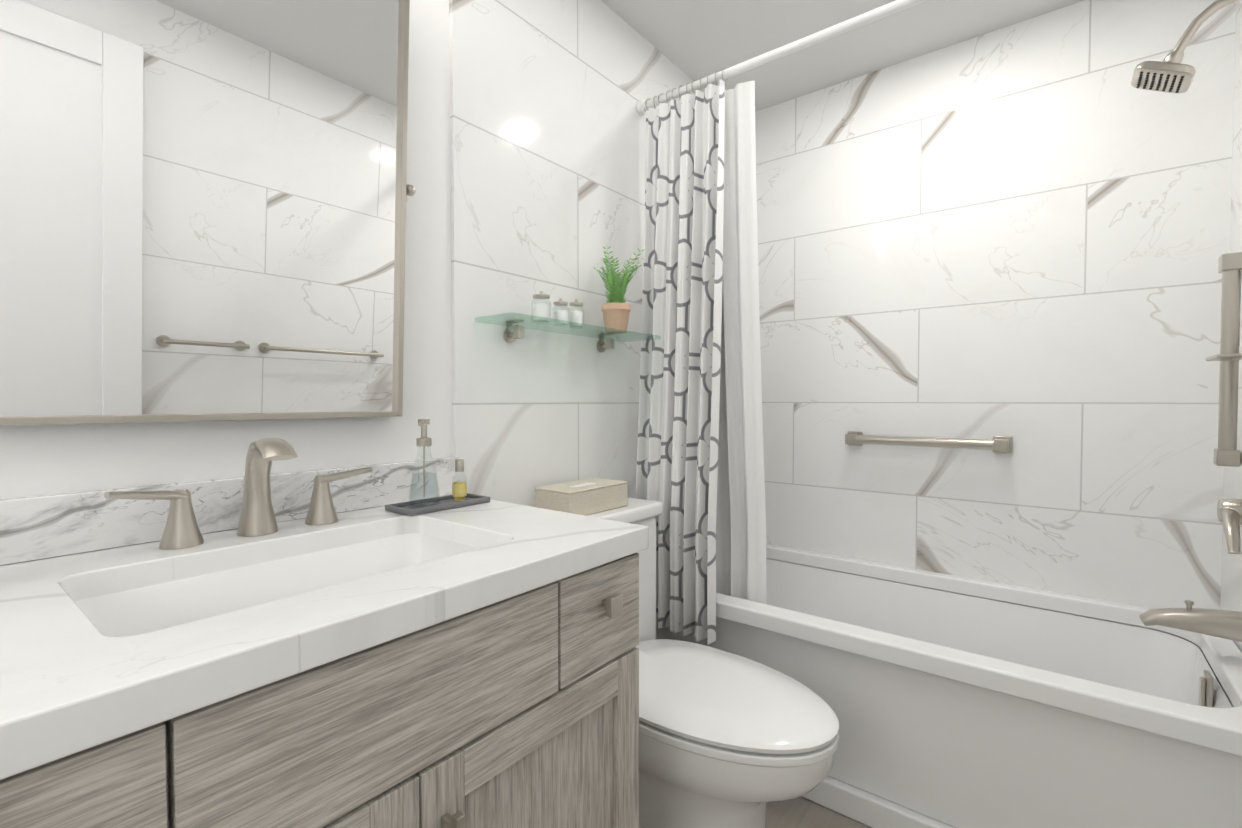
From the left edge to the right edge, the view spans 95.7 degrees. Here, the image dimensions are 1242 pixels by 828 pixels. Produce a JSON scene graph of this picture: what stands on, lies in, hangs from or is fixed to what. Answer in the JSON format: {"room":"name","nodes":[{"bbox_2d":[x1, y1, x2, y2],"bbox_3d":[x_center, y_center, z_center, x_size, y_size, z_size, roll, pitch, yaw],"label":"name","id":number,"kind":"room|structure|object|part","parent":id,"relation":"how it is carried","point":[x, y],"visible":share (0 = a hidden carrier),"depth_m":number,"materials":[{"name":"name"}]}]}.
{"room":"bathroom","nodes":[
{"label":"bathroom","id":0,"kind":"room"},
{"bbox_2d":[0,0,452,498],"bbox_3d":[-0.589,-0.079,1.142,0.100,2.300,3.550,1,2,38],"label":"wall","id":1,"kind":"structure","parent":0,"point":[38,460],"depth_m":1.17,"materials":[{"name":"white paint"}]},
{"bbox_2d":[0,0,415,425],"bbox_3d":[-0.640,-0.456,0.914,0.084,0.935,0.685,1,2,38],"label":"mirror","id":2,"kind":"object","parent":1,"relation":"attached to","point":[202,210],"visible":1,"depth_m":0.89,"materials":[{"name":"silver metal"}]},
{"bbox_2d":[0,457,459,564],"bbox_3d":[-0.651,0.152,0.968,0.020,0.086,0.878,1,2,38],"label":"backsplash","id":3,"kind":"structure","parent":1,"relation":"attached to","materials":[{"name":"stone"}]},
{"bbox_2d":[449,0,703,506],"bbox_3d":[0.044,-0.097,1.877,0.032,2.300,1.432,1,2,38],"label":"wall tiles","id":4,"kind":"structure","parent":1,"relation":"attached to","point":[547,143],"depth_m":1.52,"materials":[{"name":"tile"}]},
{"bbox_2d":[475,313,660,351],"bbox_3d":[-0.115,-0.211,1.526,0.144,0.056,0.595,1,2,38],"label":"glass shelf","id":5,"kind":"object","parent":4,"relation":"attached to","point":[512,333],"visible":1,"depth_m":1.44,"materials":[{"name":"green glass"}]},
{"bbox_2d":[531,291,560,325],"bbox_3d":[-0.201,-0.270,1.418,0.049,0.079,0.049,1,2,29],"label":"jar","id":6,"kind":"object","parent":5,"relation":"on","point":[540,310],"depth_m":1.41,"materials":[{"name":"clear glass"}]},
{"bbox_3d":[-0.201,-0.301,1.417,0.043,0.017,0.043,1,2,38],"label":"jar lid","id":7,"kind":"part","parent":6,"relation":"part of","materials":[{"name":"silver metal"}]},
{"bbox_2d":[561,298,576,327],"bbox_3d":[-0.158,-0.267,1.473,0.043,0.071,0.043,1,2,29],"label":"jar","id":8,"kind":"object","parent":5,"relation":"on","point":[573,315],"depth_m":1.50,"materials":[{"name":"clear glass"}]},
{"bbox_3d":[-0.158,-0.294,1.472,0.038,0.017,0.038,1,2,38],"label":"jar lid","id":9,"kind":"part","parent":8,"relation":"part of","materials":[{"name":"silver metal"}]},
{"bbox_2d":[577,299,583,328],"bbox_3d":[-0.121,-0.272,1.520,0.041,0.077,0.041,1,2,29],"label":"jar","id":10,"kind":"object","parent":5,"relation":"on","point":[579,314],"depth_m":1.51,"materials":[{"name":"clear glass"}]},
{"bbox_3d":[-0.121,-0.302,1.520,0.036,0.017,0.036,1,2,38],"label":"jar lid","id":11,"kind":"part","parent":10,"relation":"part of","materials":[{"name":"silver metal"}]},
{"bbox_2d":[594,246,644,333],"bbox_3d":[0.009,-0.352,1.583,0.219,0.235,0.261,1,2,38],"label":"potted plant","id":12,"kind":"object","parent":5,"relation":"on","point":[615,309],"visible":1,"depth_m":1.60,"materials":[{"name":"plant"}]},
{"bbox_2d":[766,796,870,827],"bbox_3d":[0.029,1.132,0.688,1.670,0.100,3.550,1,2,38],"label":"floor","id":13,"kind":"structure","parent":0,"point":[800,812],"depth_m":1.49,"materials":[{"name":"brown wood"}]},
{"bbox_2d":[0,438,648,827],"bbox_3d":[-0.431,0.559,0.805,0.580,1.039,0.878,1,2,38],"label":"bathroom vanity","id":14,"kind":"object","parent":13,"relation":"on","point":[258,644],"visible":1,"depth_m":0.70,"materials":[{"name":"grey wood"}]},
{"bbox_2d":[104,438,372,549],"bbox_3d":[-0.571,0.117,0.904,0.130,0.158,0.377,1,2,38],"label":"faucet","id":15,"kind":"object","parent":14,"relation":"on","point":[258,528],"depth_m":0.91,"materials":[{"name":"silver metal"}]},
{"bbox_2d":[385,419,489,515],"bbox_3d":[-0.373,0.099,1.155,0.090,0.181,0.190,1,2,38],"label":"soap tray","id":16,"kind":"object","parent":14,"relation":"on","point":[460,496],"visible":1,"depth_m":1.14,"materials":[{"name":"stone"}]},
{"bbox_2d":[408,446,440,508],"bbox_3d":[-0.395,0.126,1.128,0.062,0.122,0.062,1,2,38],"label":"bottle","id":17,"kind":"object","parent":16,"relation":"on","point":[427,503],"depth_m":1.13,"materials":[{"name":"clear glass"}]},
{"bbox_3d":[-0.216,0.454,0.634,0.034,0.323,0.685,1,2,38],"label":"handle","id":18,"kind":"part","parent":14,"relation":"part of","materials":[{"name":"grey wood"}]},
{"bbox_2d":[586,497,838,827],"bbox_3d":[0.134,0.660,1.362,0.758,0.811,0.430,1,2,38],"label":"toilet","id":19,"kind":"object","parent":13,"relation":"on","point":[728,740],"visible":0.6,"depth_m":1.19,"materials":[{"name":"ceramic"}]},
{"bbox_2d":[535,478,627,515],"bbox_3d":[-0.102,0.222,1.508,0.125,0.068,0.235,1,2,38],"label":"tissue box","id":20,"kind":"object","parent":19,"relation":"on","point":[585,497],"visible":1,"depth_m":1.45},
{"bbox_3d":[-0.086,0.276,1.525,0.199,0.039,0.430,1,2,38],"label":"tank lid","id":21,"kind":"part","parent":19,"relation":"part of","materials":[{"name":"ceramic"}]},
{"bbox_3d":[-0.090,0.529,1.535,0.189,0.465,0.410,1,2,38],"label":"tank","id":22,"kind":"part","parent":19,"relation":"part of","materials":[{"name":"ceramic"}]},
{"bbox_3d":[0.208,0.636,1.304,0.570,0.023,0.388,1,2,38],"label":"lid","id":23,"kind":"part","parent":19,"relation":"part of","materials":[{"name":"plastic"}]},
{"bbox_3d":[0.208,0.664,1.304,0.570,0.018,0.388,1,2,38],"label":"seat","id":24,"kind":"part","parent":19,"relation":"part of","materials":[{"name":"plastic"}]},
{"bbox_2d":[656,544,1241,827],"bbox_3d":[0.841,0.807,1.707,1.454,0.500,0.728,1,2,38],"label":"bathtub","id":25,"kind":"object","parent":13,"relation":"on","point":[954,710],"visible":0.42,"depth_m":1.40,"materials":[{"name":"ceramic"}]},
{"bbox_2d":[601,0,1083,111],"bbox_3d":[0.029,-1.267,0.629,1.670,0.100,3.550,1,2,38],"label":"ceiling","id":26,"kind":"structure","parent":0,"point":[695,39],"depth_m":1.84,"materials":[{"name":"paint"}]},
{"bbox_2d":[755,0,1235,680],"bbox_3d":[1.092,-0.101,2.016,1.670,2.300,0.100,1,2,38],"label":"wall","id":27,"kind":"structure","parent":0,"point":[1019,232],"depth_m":1.81,"materials":[{"name":"tile"}]},
{"bbox_2d":[845,431,1012,452],"bbox_3d":[1.043,0.096,1.950,0.514,0.054,0.069,1,2,38],"label":"horizontal grab bar","id":28,"kind":"object","parent":27,"relation":"attached to","point":[1001,444],"visible":1,"depth_m":1.90,"materials":[{"name":"silver metal"}]},
{"bbox_2d":[1218,0,1241,706],"bbox_3d":[0.647,-0.056,0.175,0.100,2.300,3.550,1,2,38],"label":"wall","id":29,"kind":"structure","parent":0,"point":[1231,582],"depth_m":1.46,"materials":[{"name":"tile"}]},
{"bbox_2d":[636,0,926,114],"bbox_3d":[0.636,-0.996,1.402,1.455,0.044,0.044,1,2,38],"label":"curtain rod","id":30,"kind":"object","parent":29,"relation":"attached to","point":[840,28],"visible":0.88,"depth_m":1.53,"materials":[{"name":"white metal"}]},
{"bbox_2d":[645,94,660,109],"bbox_3d":[0.114,-1.000,1.810,0.059,0.045,0.045,1,2,38],"label":"curtain ring","id":31,"kind":"object","parent":30,"relation":"hanging from","point":[659,94],"depth_m":1.80,"materials":[{"name":"silver metal"}]},
{"bbox_2d":[635,80,724,644],"bbox_3d":[0.170,-0.158,1.716,0.292,1.630,0.107,1,2,38],"label":"shower curtain","id":32,"kind":"object","parent":31,"relation":"hanging from","point":[678,434],"visible":0.85,"depth_m":1.70,"materials":[{"name":"white fabric"}]},
{"bbox_2d":[716,81,765,603],"bbox_3d":[0.311,-0.142,1.756,0.268,1.655,0.108,1,2,38],"label":"curtain liner","id":33,"kind":"object","parent":31,"relation":"hanging from","point":[741,541],"visible":0.38,"depth_m":1.71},
{"bbox_2d":[1131,0,1238,93],"bbox_3d":[1.334,-0.868,1.299,0.225,0.201,0.112,1,2,38],"label":"shower head","id":34,"kind":"object","parent":29,"relation":"attached to","point":[1171,65],"visible":0.96,"depth_m":1.31},
{"bbox_2d":[1136,72,1183,92],"bbox_3d":[1.283,-0.790,1.341,0.076,0.040,0.084,1,2,38],"label":"nozzles","id":35,"kind":"object","parent":34,"relation":"attached to","point":[1159,80],"visible":1,"depth_m":1.34,"materials":[{"name":"rubber"}]},
{"bbox_2d":[1139,600,1241,641],"bbox_3d":[1.348,0.478,1.321,0.190,0.073,0.064,1,2,38],"label":"tub spout","id":36,"kind":"object","parent":29,"relation":"attached to","point":[1225,624],"visible":1,"depth_m":1.30,"materials":[{"name":"silver metal"}]},
{"bbox_2d":[1206,353,1241,360],"bbox_3d":[1.298,-0.120,1.169,0.100,0.050,0.130,1,2,38],"label":"soap shelf","id":37,"kind":"object","parent":29,"relation":"attached to","point":[1227,357],"visible":1,"depth_m":1.16,"materials":[{"name":"silver metal"}]},
{"bbox_2d":[1213,252,1241,466],"bbox_3d":[1.395,-0.121,1.269,0.069,0.496,0.054,1,2,38],"label":"rail","id":38,"kind":"object","parent":29,"relation":"attached to","point":[1227,452],"visible":1,"depth_m":1.27,"materials":[{"name":"silver metal"}]},
{"bbox_2d":[1217,499,1241,553],"bbox_3d":[1.385,0.223,1.261,0.066,0.176,0.215,1,2,38],"label":"shower valve","id":39,"kind":"object","parent":29,"relation":"attached to","point":[1229,513],"visible":1,"depth_m":1.24,"materials":[{"name":"silver metal"}]}
]}

